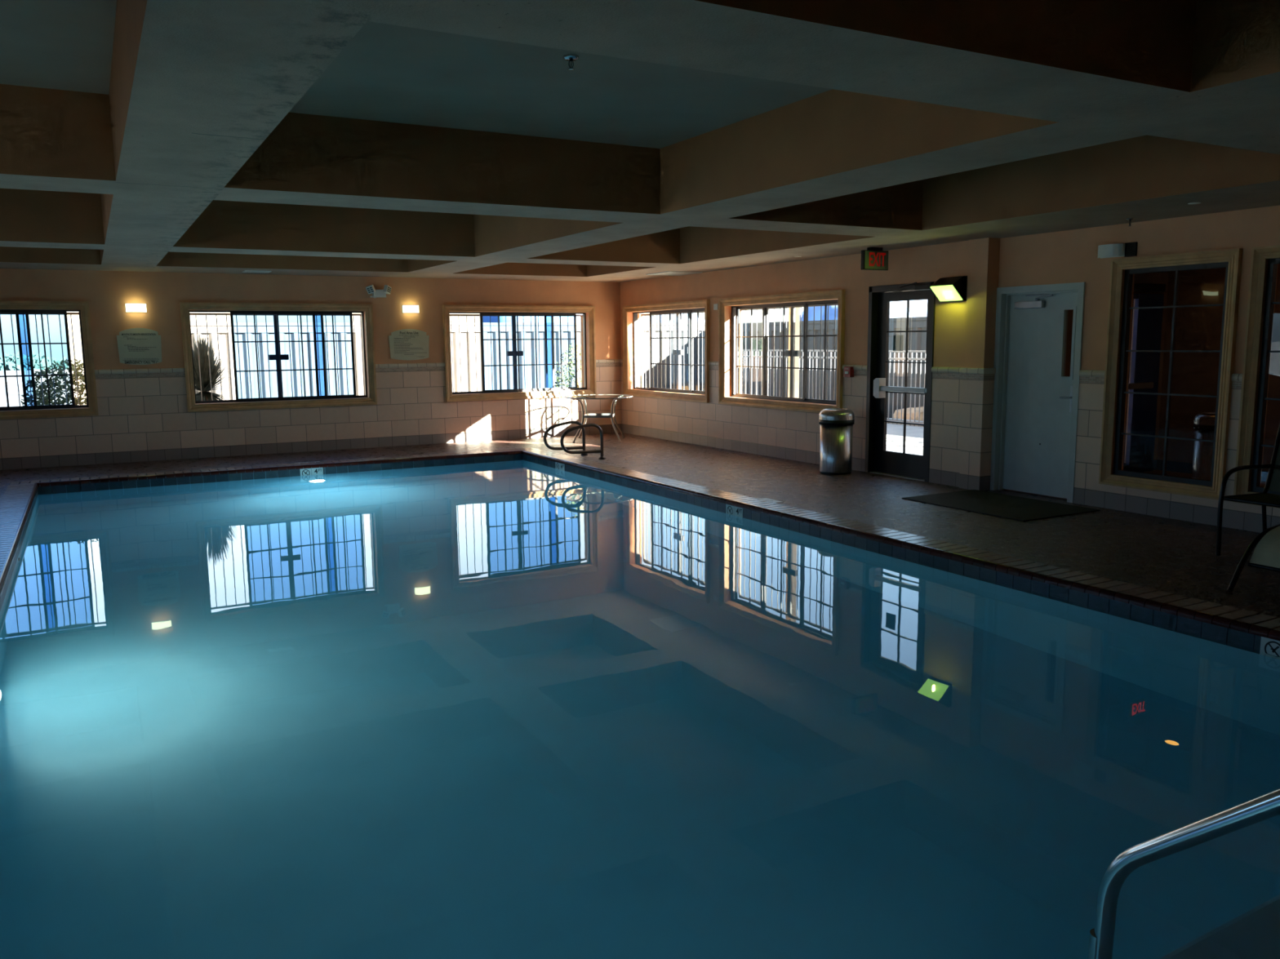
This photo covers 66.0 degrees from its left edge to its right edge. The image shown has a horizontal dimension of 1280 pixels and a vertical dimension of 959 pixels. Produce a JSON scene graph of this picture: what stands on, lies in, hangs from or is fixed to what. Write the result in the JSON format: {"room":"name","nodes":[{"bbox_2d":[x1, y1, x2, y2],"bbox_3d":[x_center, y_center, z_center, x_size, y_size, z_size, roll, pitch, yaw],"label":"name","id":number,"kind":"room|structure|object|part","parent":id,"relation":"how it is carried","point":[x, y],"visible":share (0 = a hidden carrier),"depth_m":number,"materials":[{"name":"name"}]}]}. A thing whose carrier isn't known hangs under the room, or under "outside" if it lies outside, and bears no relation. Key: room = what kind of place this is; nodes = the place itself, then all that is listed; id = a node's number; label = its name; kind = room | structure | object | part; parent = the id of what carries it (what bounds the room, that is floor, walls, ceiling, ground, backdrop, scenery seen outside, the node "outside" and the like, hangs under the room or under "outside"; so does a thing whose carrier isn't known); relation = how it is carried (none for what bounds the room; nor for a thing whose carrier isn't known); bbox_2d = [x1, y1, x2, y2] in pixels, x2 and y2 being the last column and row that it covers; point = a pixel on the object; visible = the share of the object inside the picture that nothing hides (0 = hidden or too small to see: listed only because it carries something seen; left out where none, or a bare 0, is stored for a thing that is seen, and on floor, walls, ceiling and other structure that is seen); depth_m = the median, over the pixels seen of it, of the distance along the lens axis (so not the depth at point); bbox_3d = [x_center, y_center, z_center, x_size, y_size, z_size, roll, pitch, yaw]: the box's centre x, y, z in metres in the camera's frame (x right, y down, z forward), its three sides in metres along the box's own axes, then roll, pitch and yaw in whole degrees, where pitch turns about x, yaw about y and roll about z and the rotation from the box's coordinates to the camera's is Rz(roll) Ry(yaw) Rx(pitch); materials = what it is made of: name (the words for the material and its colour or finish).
{"room":"indoor swimming pool","nodes":[
{"label":"indoor swimming pool","id":0,"kind":"room"},
{"bbox_2d":[0,268,622,470],"bbox_3d":[-5.269,-1.941,14.402,11.640,3.500,0.248,-5,9,-29],"label":"wall","id":1,"kind":"structure","parent":0,"point":[144,415],"depth_m":14.35,"materials":[{"name":"paint"}]},
{"bbox_2d":[0,300,98,419],"bbox_3d":[-8.524,-1.526,12.654,2.640,1.510,0.342,-5,9,-29],"label":"window","id":2,"kind":"structure","parent":1,"relation":"in","point":[14,308],"depth_m":13.03,"materials":[{"name":"brown wood"}]},
{"bbox_3d":[-8.544,-1.525,12.644,1.285,1.256,0.022,-5,9,-29],"label":"sash","id":3,"kind":"part","parent":2,"relation":"part of","materials":[{"name":"black metal"}]},
{"bbox_3d":[-7.870,-1.589,13.049,0.580,1.256,0.022,-5,9,-29],"label":"sash","id":4,"kind":"part","parent":2,"relation":"part of","materials":[{"name":"black metal"}]},
{"bbox_2d":[125,303,146,312],"bbox_3d":[-6.809,-2.318,13.312,0.250,0.110,0.110,-5,9,-29],"label":"wall sconce","id":5,"kind":"object","parent":1,"relation":"attached to","point":[130,308],"visible":1,"depth_m":13.27,"materials":[{"name":"white glass"}]},
{"bbox_2d":[116,328,161,364],"bbox_3d":[-6.818,-1.814,13.430,0.540,0.500,0.015,-5,9,-29],"label":"wall plaque","id":6,"kind":"object","parent":1,"relation":"attached to","point":[136,346],"visible":1,"depth_m":13.42,"materials":[{"name":"grey"}]},
{"bbox_2d":[179,302,377,412],"bbox_3d":[-5.256,-1.812,14.450,2.640,1.510,0.342,-5,9,-29],"label":"window","id":7,"kind":"structure","parent":1,"relation":"in","point":[254,309],"depth_m":14.47,"materials":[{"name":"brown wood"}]},
{"bbox_3d":[-5.276,-1.810,14.440,1.285,1.256,0.022,-5,9,-29],"label":"sash","id":8,"kind":"part","parent":7,"relation":"part of","materials":[{"name":"black metal"}]},
{"bbox_3d":[-4.602,-1.874,14.845,0.580,1.256,0.022,-5,9,-29],"label":"sash","id":9,"kind":"part","parent":7,"relation":"part of","materials":[{"name":"glass"}]},
{"bbox_3d":[-5.213,-1.623,14.350,11.200,0.061,0.028,-5,9,-29],"label":"cap rail","id":10,"kind":"part","parent":1,"relation":"part of","materials":[{"name":"tile"}]},
{"bbox_2d":[365,284,391,297],"bbox_3d":[-3.933,-2.828,14.823,0.395,0.200,0.171,-5,9,-29],"label":"emergency light","id":11,"kind":"object","parent":1,"relation":"attached to","point":[371,289],"visible":1,"depth_m":14.81,"materials":[{"name":"white plastic"}]},
{"bbox_2d":[388,328,429,359],"bbox_3d":[-3.563,-2.084,15.221,0.630,0.480,0.015,-5,9,-29],"label":"wall plaque","id":12,"kind":"object","parent":1,"relation":"attached to","point":[405,344],"visible":1,"depth_m":15.21,"materials":[{"name":"grey"}]},
{"bbox_2d":[401,305,418,312],"bbox_3d":[-3.515,-2.615,15.121,0.250,0.110,0.110,-5,9,-29],"label":"wall sconce","id":13,"kind":"object","parent":1,"relation":"attached to","point":[406,308],"visible":1,"depth_m":15.07,"materials":[{"name":"white glass"}]},
{"bbox_2d":[442,304,596,401],"bbox_3d":[-1.988,-2.097,16.246,2.640,1.510,0.342,-5,9,-29],"label":"window","id":14,"kind":"structure","parent":1,"relation":"in","point":[531,311],"depth_m":16.29,"materials":[{"name":"brown wood"}]},
{"bbox_3d":[-2.008,-2.096,16.236,1.285,1.256,0.022,-5,9,-29],"label":"sash","id":15,"kind":"part","parent":14,"relation":"part of","materials":[{"name":"clear glass"}]},
{"bbox_3d":[-1.334,-2.159,16.640,0.580,1.256,0.022,-5,9,-29],"label":"sash","id":16,"kind":"part","parent":14,"relation":"part of","materials":[{"name":"clear glass"}]},
{"bbox_2d":[0,453,1261,650],"bbox_3d":[-1.366,1.321,7.715,6.600,1.548,12.850,-5,9,-29],"label":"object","id":17,"kind":"object","parent":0,"point":[1243,639],"visible":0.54,"depth_m":8.34,"materials":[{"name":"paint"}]},
{"bbox_2d":[299,467,323,475],"bbox_3d":[-4.325,-0.079,12.980,0.291,0.146,0.004,-5,9,-29],"label":"depth marker","id":18,"kind":"object","parent":17,"relation":"attached to","point":[316,470],"visible":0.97,"depth_m":12.98,"materials":[{"name":"white tile"}]},
{"bbox_2d":[555,462,564,470],"bbox_3d":[-1.079,-0.154,13.283,0.004,0.146,0.291,-5,9,-29],"label":"depth marker","id":19,"kind":"object","parent":17,"relation":"attached to","point":[557,465],"visible":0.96,"depth_m":13.28,"materials":[{"name":"white tile"}]},
{"bbox_2d":[0,459,1279,958],"bbox_3d":[-1.367,1.291,7.710,6.160,1.270,12.410,-5,9,-29],"label":"pool water","id":20,"kind":"object","parent":17,"relation":"in","point":[519,708],"visible":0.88,"depth_m":4.26,"materials":[{"name":"blue liquid"}]},
{"bbox_2d":[0,448,1279,640],"bbox_3d":[-1.374,0.554,7.606,6.644,0.046,12.894,-5,9,-29],"label":"coping","id":21,"kind":"object","parent":17,"relation":"on","point":[16,502],"visible":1,"depth_m":8.20,"materials":[{"name":"tile"}]},
{"bbox_2d":[725,504,742,516],"bbox_3d":[0.929,0.330,9.706,0.004,0.146,0.291,-5,9,-29],"label":"depth marker","id":22,"kind":"object","parent":17,"relation":"attached to","point":[731,509],"visible":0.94,"depth_m":9.70,"materials":[{"name":"white tile"}]},
{"bbox_2d":[1088,788,1279,958],"bbox_3d":[1.463,1.042,2.251,0.110,1.371,0.951,-5,9,-29],"label":"handrail","id":23,"kind":"object","parent":17,"relation":"on","point":[1267,806],"visible":1,"depth_m":2.48,"materials":[{"name":"silver metal"}]},
{"bbox_2d":[1259,636,1279,656],"bbox_3d":[3.442,0.936,5.229,0.004,0.146,0.291,-5,9,-29],"label":"depth marker","id":24,"kind":"object","parent":17,"relation":"attached to","point":[1268,646],"visible":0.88,"depth_m":5.31,"materials":[{"name":"white tile"}]},
{"bbox_2d":[0,0,1279,282],"bbox_3d":[-1.356,-2.407,7.332,11.720,0.762,16.150,-5,9,-29],"label":"ceiling","id":25,"kind":"structure","parent":0,"point":[423,139],"depth_m":5.86,"materials":[{"name":"paint"}]},
{"bbox_2d":[242,270,271,273],"bbox_3d":[-5.247,-2.845,13.489,0.340,0.013,0.280,-5,9,-29],"label":"ceiling vent","id":26,"kind":"object","parent":25,"relation":"in","point":[244,271],"visible":1,"depth_m":13.44,"materials":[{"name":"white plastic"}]},
{"bbox_2d":[563,54,578,71],"bbox_3d":[-0.366,-2.209,5.229,0.084,0.067,0.084,-5,9,-29],"label":"sprinkler","id":27,"kind":"object","parent":25,"relation":"attached to","point":[571,58],"visible":1,"depth_m":5.22,"materials":[{"name":"silver metal"}]},
{"bbox_2d":[645,271,702,275],"bbox_3d":[0.506,-3.069,14.678,0.570,0.013,0.680,-5,9,-29],"label":"ceiling vent","id":28,"kind":"object","parent":25,"relation":"in","point":[668,273],"visible":1,"depth_m":14.62,"materials":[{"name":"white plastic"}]},
{"bbox_2d":[861,247,888,271],"bbox_3d":[2.598,-2.442,10.903,0.355,0.243,0.080,-5,9,-29],"label":"exit sign","id":29,"kind":"object","parent":25,"relation":"hanging from","point":[872,258],"visible":1,"depth_m":10.86,"materials":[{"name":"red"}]},
{"bbox_2d":[1125,217,1134,226],"bbox_3d":[4.183,-2.195,8.408,0.067,0.067,0.067,-5,9,-29],"label":"sprinkler","id":30,"kind":"object","parent":25,"relation":"attached to","point":[1130,220],"visible":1,"depth_m":8.40,"materials":[{"name":"silver metal"}]},
{"bbox_2d":[1187,202,1201,204],"bbox_3d":[4.210,-2.095,7.479,0.090,0.006,0.090,-5,9,-29],"label":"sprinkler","id":31,"kind":"object","parent":25,"relation":"attached to","point":[1191,203],"visible":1,"depth_m":7.47,"materials":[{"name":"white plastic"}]},
{"bbox_2d":[0,432,1279,618],"bbox_3d":[-1.325,0.671,7.765,11.520,0.300,15.950,-5,9,-29],"label":"floor","id":32,"kind":"structure","parent":0,"point":[1173,556],"depth_m":9.07,"materials":[{"name":"tile"}]},
{"bbox_2d":[542,420,587,455],"bbox_3d":[-1.037,-0.568,13.700,0.667,0.493,0.100,-5,9,-29],"label":"grab rail","id":33,"kind":"object","parent":32,"relation":"on","point":[549,428],"visible":0.88,"depth_m":13.69,"materials":[{"name":"brown metal"}]},
{"bbox_2d":[560,423,605,459],"bbox_3d":[-0.765,-0.502,13.216,0.667,0.493,0.100,-5,9,-29],"label":"grab rail","id":34,"kind":"object","parent":32,"relation":"on","point":[602,457],"visible":1,"depth_m":13.21,"materials":[{"name":"brown metal"}]},
{"bbox_2d":[564,394,632,443],"bbox_3d":[-0.661,-0.985,15.852,1.102,0.712,1.102,-5,9,-29],"label":"patio table","id":35,"kind":"object","parent":32,"relation":"on","point":[615,397],"visible":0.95,"depth_m":15.63,"materials":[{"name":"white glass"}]},
{"bbox_3d":[-0.977,-0.939,15.573,0.227,0.704,0.036,-7,10,-40],"label":"leg","id":36,"kind":"part","parent":35,"relation":"part of","materials":[{"name":"metal"}]},
{"bbox_3d":[-0.943,-1.023,16.169,0.035,0.704,0.227,-8,11,-42],"label":"leg","id":37,"kind":"part","parent":35,"relation":"part of","materials":[{"name":"metal"}]},
{"bbox_3d":[-0.380,-0.940,15.538,0.035,0.704,0.227,-8,11,-42],"label":"leg","id":38,"kind":"part","parent":35,"relation":"part of","materials":[{"name":"metal"}]},
{"bbox_3d":[-0.346,-1.024,16.134,0.227,0.704,0.036,-7,10,-40],"label":"leg","id":39,"kind":"part","parent":35,"relation":"part of","materials":[{"name":"metal"}]},
{"bbox_2d":[759,497,782,502],"bbox_3d":[1.284,0.209,9.768,0.125,0.005,0.290,-5,9,-29],"label":"marker","id":40,"kind":"object","parent":32,"relation":"on","point":[763,499],"visible":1,"depth_m":9.75,"materials":[{"name":"white tile"}]},
{"bbox_2d":[818,408,854,475],"bbox_3d":[2.333,-0.457,11.716,0.414,0.760,0.414,-5,9,-29],"label":"trash can","id":41,"kind":"object","parent":32,"relation":"on","point":[836,424],"visible":1,"depth_m":11.56,"materials":[{"name":"metal"}]},
{"bbox_3d":[2.330,-0.753,11.674,0.412,0.160,0.412,-5,9,-29],"label":"lid","id":42,"kind":"part","parent":41,"relation":"part of","materials":[{"name":"metal"}]},
{"bbox_2d":[902,489,1100,521],"bbox_3d":[3.413,0.234,9.425,1.020,0.010,1.480,-5,9,-29],"label":"door mat","id":43,"kind":"object","parent":32,"relation":"on","point":[1006,506],"visible":1,"depth_m":9.33,"materials":[{"name":"rubber"}]},
{"bbox_2d":[1215,422,1279,555],"bbox_3d":[4.608,0.075,6.956,0.746,0.977,0.611,-5,9,-29],"label":"armchair","id":44,"kind":"object","parent":32,"relation":"on","point":[1273,482],"visible":0.97,"depth_m":7.14,"materials":[{"name":"black metal"}]},
{"bbox_3d":[4.436,0.209,7.213,0.673,0.638,0.031,-5,9,-29],"label":"arm and leg","id":45,"kind":"part","parent":44,"relation":"part of","materials":[{"name":"black metal"}]},
{"bbox_3d":[4.536,0.156,6.927,0.564,0.047,0.607,-5,9,-29],"label":"seat rail","id":46,"kind":"part","parent":44,"relation":"part of","materials":[{"name":"black metal"}]},
{"bbox_3d":[4.546,0.161,6.933,0.540,0.042,0.550,-5,9,-29],"label":"seat","id":47,"kind":"part","parent":44,"relation":"part of","materials":[{"name":"black fabric"}]},
{"bbox_3d":[4.845,-0.148,7.059,0.179,0.520,0.550,-5,9,-29],"label":"backrest","id":48,"kind":"part","parent":44,"relation":"part of","materials":[{"name":"black metal"}]},
{"bbox_2d":[1226,524,1279,591],"bbox_3d":[4.657,0.478,6.290,1.914,0.386,0.677,-5,9,-29],"label":"chaise longue","id":49,"kind":"object","parent":32,"relation":"on","point":[1266,554],"visible":1,"depth_m":6.15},
{"bbox_2d":[620,240,968,487],"bbox_3d":[1.694,-1.897,13.599,0.248,3.500,7.980,-5,9,-29],"label":"wall","id":50,"kind":"structure","parent":0,"point":[793,435],"depth_m":12.64,"materials":[{"name":"paint"}]},
{"bbox_2d":[622,299,710,402],"bbox_3d":[0.495,-2.058,15.797,0.342,1.510,2.640,-5,9,-29],"label":"window","id":51,"kind":"structure","parent":50,"relation":"in","point":[704,305],"depth_m":15.82,"materials":[{"name":"brown wood"}]},
{"bbox_3d":[0.512,-2.060,15.806,0.070,1.300,2.430,-5,9,-29],"label":"frame","id":52,"kind":"part","parent":51,"relation":"part of","materials":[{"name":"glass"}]},
{"bbox_3d":[0.485,-2.061,15.817,0.022,1.256,1.285,-5,9,-29],"label":"sash","id":53,"kind":"part","parent":51,"relation":"part of","materials":[{"name":"clear glass"}]},
{"bbox_3d":[0.894,-1.971,15.149,0.022,1.256,0.580,-5,9,-29],"label":"sash","id":54,"kind":"part","parent":51,"relation":"part of","materials":[{"name":"glass"}]},
{"bbox_2d":[713,303,717,310],"bbox_3d":[1.104,-2.516,14.362,0.012,0.085,0.100,-5,9,-29],"label":"blank plate","id":55,"kind":"object","parent":50,"relation":"attached to","point":[715,306],"visible":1,"depth_m":14.36,"materials":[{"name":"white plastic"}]},
{"bbox_2d":[718,289,845,413],"bbox_3d":[1.939,-1.710,13.225,0.342,1.510,2.680,-5,9,-29],"label":"window","id":56,"kind":"structure","parent":50,"relation":"in","point":[840,295],"depth_m":13.31,"materials":[{"name":"brown wood"}]},
{"bbox_3d":[1.575,-1.807,13.937,0.022,1.256,0.740,-5,9,-29],"label":"sash","id":57,"kind":"part","parent":56,"relation":"part of","materials":[{"name":"glass"}]},
{"bbox_3d":[1.930,-1.713,13.243,0.022,1.256,0.930,-5,9,-29],"label":"sash","id":58,"kind":"part","parent":56,"relation":"part of","materials":[{"name":"clear glass"}]},
{"bbox_3d":[2.355,-1.619,12.547,0.022,1.256,0.790,-5,9,-29],"label":"sash","id":59,"kind":"part","parent":56,"relation":"part of","materials":[{"name":"clear glass"}]},
{"bbox_3d":[1.543,-1.597,13.693,0.028,0.061,7.740,-5,9,-29],"label":"cap rail","id":60,"kind":"part","parent":50,"relation":"part of","materials":[{"name":"tile"}]},
{"bbox_2d":[844,366,853,377],"bbox_3d":[2.520,-1.299,11.892,0.072,0.125,0.110,-5,9,-29],"label":"fire alarm pull station","id":61,"kind":"object","parent":50,"relation":"attached to","point":[848,371],"visible":1,"depth_m":11.86,"materials":[{"name":"red plastic"}]},
{"bbox_2d":[864,281,935,482],"bbox_3d":[3.016,-1.123,11.264,0.258,2.193,1.030,-5,9,-29],"label":"door","id":62,"kind":"structure","parent":50,"relation":"in","point":[879,460],"depth_m":11.45,"materials":[{"name":"black metal"}]},
{"bbox_2d":[929,275,967,302],"bbox_3d":[3.237,-2.000,10.352,0.215,0.260,0.360,-5,9,-29],"label":"lamp","id":63,"kind":"object","parent":50,"relation":"attached to","point":[953,289],"visible":1,"depth_m":10.28,"materials":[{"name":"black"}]},
{"bbox_3d":[3.218,-1.936,10.326,0.036,0.085,0.036,-5,9,-29],"label":"bulb","id":64,"kind":"part","parent":63,"relation":"part of","materials":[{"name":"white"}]},
{"bbox_3d":[3.326,-2.008,10.400,0.012,0.260,0.360,-5,9,-29],"label":"plate","id":65,"kind":"part","parent":63,"relation":"part of","materials":[{"name":"black metal"}]},
{"bbox_2d":[959,237,999,490],"bbox_3d":[3.527,-1.177,10.228,0.193,2.578,0.288,-5,9,-29],"label":"wall","id":66,"kind":"structure","parent":0,"point":[979,371],"depth_m":10.17,"materials":[{"name":"paint"}]},
{"bbox_3d":[3.527,-1.130,10.235,0.192,0.061,0.288,-5,9,-29],"label":"cap rail","id":67,"kind":"part","parent":66,"relation":"part of","materials":[{"name":"tile"}]},
{"bbox_2d":[1064,271,1168,470],"bbox_3d":[5.008,-1.612,10.987,2.870,3.400,0.132,-5,9,-29],"label":"wall","id":68,"kind":"structure","parent":0,"point":[1153,277],"depth_m":11.40,"materials":[{"name":"paint"}]},
{"bbox_2d":[1123,283,1165,471],"bbox_3d":[5.804,-1.157,11.390,0.580,2.170,0.144,-5,9,-29],"label":"door","id":69,"kind":"structure","parent":68,"relation":"in","point":[1148,322],"depth_m":11.39,"materials":[{"name":"metal"}]},
{"bbox_2d":[1004,469,1266,499],"bbox_3d":[6.888,0.527,7.853,2.820,0.200,7.850,-5,9,-29],"label":"floor","id":70,"kind":"structure","parent":0,"point":[1156,472],"depth_m":11.27,"materials":[{"name":"brown tile"}]},
{"bbox_2d":[1191,412,1215,480],"bbox_3d":[6.174,-0.337,10.597,0.414,0.760,0.414,-5,9,-29],"label":"trash can","id":71,"kind":"object","parent":70,"relation":"on","point":[1204,422],"visible":0.29,"depth_m":10.51,"materials":[{"name":"metal"}]},
{"bbox_3d":[6.171,-0.634,10.556,0.412,0.160,0.412,-5,9,-29],"label":"lid","id":72,"kind":"part","parent":71,"relation":"part of","materials":[{"name":"metal"}]},
{"bbox_2d":[998,205,1279,533],"bbox_3d":[5.650,-0.969,6.736,0.188,3.500,7.970,-5,9,-29],"label":"wall","id":73,"kind":"structure","parent":0,"point":[1068,256],"depth_m":8.94,"materials":[{"name":"paint"}]},
{"bbox_2d":[990,282,1085,502],"bbox_3d":[3.979,-0.872,9.803,0.178,2.085,1.015,-5,9,-29],"label":"door","id":74,"kind":"structure","parent":73,"relation":"in","point":[1036,406],"depth_m":9.86,"materials":[{"name":"white paint"}]},
{"bbox_3d":[3.938,-1.795,9.722,0.040,0.068,0.342,-4,9,-20],"label":"closer arm","id":75,"kind":"part","parent":74,"relation":"part of","materials":[{"name":"metal"}]},
{"bbox_3d":[4.125,-0.792,9.533,0.054,0.020,0.114,-5,9,-29],"label":"lever","id":76,"kind":"part","parent":74,"relation":"part of","materials":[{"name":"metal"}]},
{"bbox_3d":[4.127,-1.315,9.512,0.010,0.700,0.160,-5,9,-29],"label":"vision trim","id":77,"kind":"part","parent":74,"relation":"part of","materials":[{"name":"white paint"}]},
{"bbox_3d":[4.175,-0.780,9.508,0.012,0.260,0.050,-5,9,-29],"label":"handle plate","id":78,"kind":"part","parent":74,"relation":"part of","materials":[{"name":"metal"}]},
{"bbox_2d":[1097,242,1137,258],"bbox_3d":[4.262,-2.055,8.838,0.110,0.120,0.355,-5,9,-29],"label":"wall sconce","id":79,"kind":"object","parent":73,"relation":"attached to","point":[1130,249],"visible":1,"depth_m":8.80,"materials":[{"name":"white plastic"}]},
{"bbox_3d":[4.215,-2.059,8.872,0.063,0.110,0.250,-5,9,-29],"label":"lamp shade","id":80,"kind":"part","parent":79,"relation":"part of","materials":[{"name":"white glass"}]},
{"bbox_3d":[4.275,-2.064,8.905,0.020,0.110,0.250,-5,9,-29],"label":"plate","id":81,"kind":"part","parent":79,"relation":"part of","materials":[{"name":"white plastic"}]},
{"bbox_3d":[4.361,-2.044,8.754,0.018,0.120,0.110,-5,9,-29],"label":"plate","id":82,"kind":"part","parent":79,"relation":"part of","materials":[{"name":"black metal"}]},
{"bbox_3d":[5.786,-0.609,6.379,0.028,0.061,6.735,-5,9,-29],"label":"cap rail","id":83,"kind":"part","parent":73,"relation":"part of","materials":[{"name":"tile"}]},
{"bbox_2d":[1098,248,1242,500],"bbox_3d":[4.590,-0.911,8.562,0.125,2.045,1.140,-5,9,-29],"label":"window","id":84,"kind":"structure","parent":73,"relation":"in","point":[1231,259],"depth_m":8.59,"materials":[{"name":"brown wood"}]},
{"bbox_2d":[1232,244,1279,508],"bbox_3d":[5.193,-0.765,7.489,0.125,2.045,1.140,-5,9,-29],"label":"window","id":85,"kind":"structure","parent":73,"relation":"in","point":[1260,255],"depth_m":7.89,"materials":[{"name":"brown wood"}]},
{"bbox_3d":[5.224,-0.768,7.505,0.055,1.855,0.950,-5,9,-29],"label":"frame","id":86,"kind":"part","parent":85,"relation":"part of","materials":[{"name":"beige wood"}]},
{"bbox_2d":[1156,264,1279,482],"bbox_3d":[8.088,-1.254,8.227,0.132,3.400,7.750,-5,9,-29],"label":"wall","id":87,"kind":"structure","parent":0,"point":[1197,328],"depth_m":11.25,"materials":[{"name":"paint"}]},
{"label":"outside","id":88,"kind":"structure","parent":0,"visible":0},
{"bbox_3d":[-5.172,-1.663,25.931,120.000,0.330,100.000,-5,9,-29],"label":"ground","id":89,"kind":"structure","parent":88,"visible":0},
{"bbox_2d":[0,350,68,370],"bbox_3d":[-26.006,-4.658,41.536,4.018,1.660,4.238,-5,9,-29],"label":"tree","id":90,"kind":"object","parent":89,"relation":"on","point":[10,363],"visible":0.34,"depth_m":40.69,"materials":[{"name":"green plant"}]},
{"bbox_2d":[0,368,86,406],"bbox_3d":[-34.234,0.226,8.833,52.500,1.270,0.200,-5,9,-29],"label":"wall","id":91,"kind":"structure","parent":89,"relation":"on","point":[12,388],"depth_m":20.40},
{"bbox_2d":[20,359,86,406],"bbox_3d":[-9.121,-1.171,15.934,1.539,1.566,1.256,-5,9,-29],"label":"shrub","id":92,"kind":"object","parent":89,"relation":"on","point":[58,389],"visible":0.27,"depth_m":15.58,"materials":[{"name":"green plant"}]},
{"bbox_2d":[191,332,234,400],"bbox_3d":[-7.077,-1.413,16.005,0.940,1.985,0.939,-5,9,-29],"label":"yucca","id":93,"kind":"object","parent":89,"relation":"on","point":[203,347],"visible":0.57,"depth_m":15.81,"materials":[{"name":"green plant"}]},
{"bbox_2d":[190,322,704,399],"bbox_3d":[-4.344,-2.693,24.011,14.560,2.230,0.170,-5,9,-29],"label":"corrugated fence","id":94,"kind":"object","parent":89,"relation":"on","point":[202,326],"visible":0.34,"depth_m":22.80,"materials":[{"name":"white metal"}]},
{"bbox_2d":[555,341,581,387],"bbox_3d":[-1.214,-1.790,19.033,0.920,1.773,0.845,-5,9,-29],"label":"shrub","id":95,"kind":"object","parent":89,"relation":"on","point":[571,361],"visible":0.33,"depth_m":18.84,"materials":[{"name":"green plant"}]},
{"bbox_2d":[737,349,925,426],"bbox_3d":[4.961,-1.695,18.566,0.060,1.590,11.060,-5,9,-29],"label":"railing","id":96,"kind":"object","parent":89,"relation":"on","point":[890,358],"visible":0.14,"depth_m":20.35,"materials":[{"name":"grey metal"}]},
{"bbox_2d":[738,316,927,417],"bbox_3d":[7.465,-1.943,17.999,0.170,2.190,22.040,-5,9,-29],"label":"corrugated fence","id":97,"kind":"object","parent":89,"relation":"on","point":[917,340],"visible":0.16,"depth_m":23.37,"materials":[{"name":"grey metal"}]},
{"bbox_2d":[886,423,923,455],"bbox_3d":[3.416,-0.602,16.115,4.980,0.140,10.000,-5,9,-29],"label":"patio slab","id":98,"kind":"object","parent":89,"relation":"on","point":[895,433],"depth_m":15.95,"materials":[{"name":"grey concrete"}]},
{"bbox_2d":[787,307,799,398],"bbox_3d":[2.383,-1.971,15.258,0.200,2.830,0.200,-5,9,-29],"label":"porch post","id":99,"kind":"object","parent":98,"relation":"on","point":[797,309],"visible":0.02,"depth_m":15.23,"materials":[{"name":"paint"}]},
{"bbox_2d":[886,417,923,426],"bbox_3d":[4.381,-1.238,20.381,0.200,0.190,7.000,-5,9,-29],"label":"concrete curb","id":100,"kind":"object","parent":89,"relation":"on","point":[887,418],"depth_m":18.96,"materials":[{"name":"grey concrete"}]},
{"bbox_2d":[893,406,923,421],"bbox_3d":[5.558,-1.250,19.992,1.078,0.488,0.785,-5,9,-29],"label":"boulder","id":101,"kind":"object","parent":89,"relation":"on","point":[922,407],"visible":0.28,"depth_m":19.63,"materials":[{"name":"beige stone"}]},
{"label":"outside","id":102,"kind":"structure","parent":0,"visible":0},
{"bbox_2d":[482,299,927,322],"bbox_3d":[181.549,-60.426,332.771,433.937,28.447,601.204,-5,9,-29],"label":"mountains","id":103,"kind":"structure","parent":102,"point":[917,308],"depth_m":364.19,"materials":[{"name":"white"}]}
]}

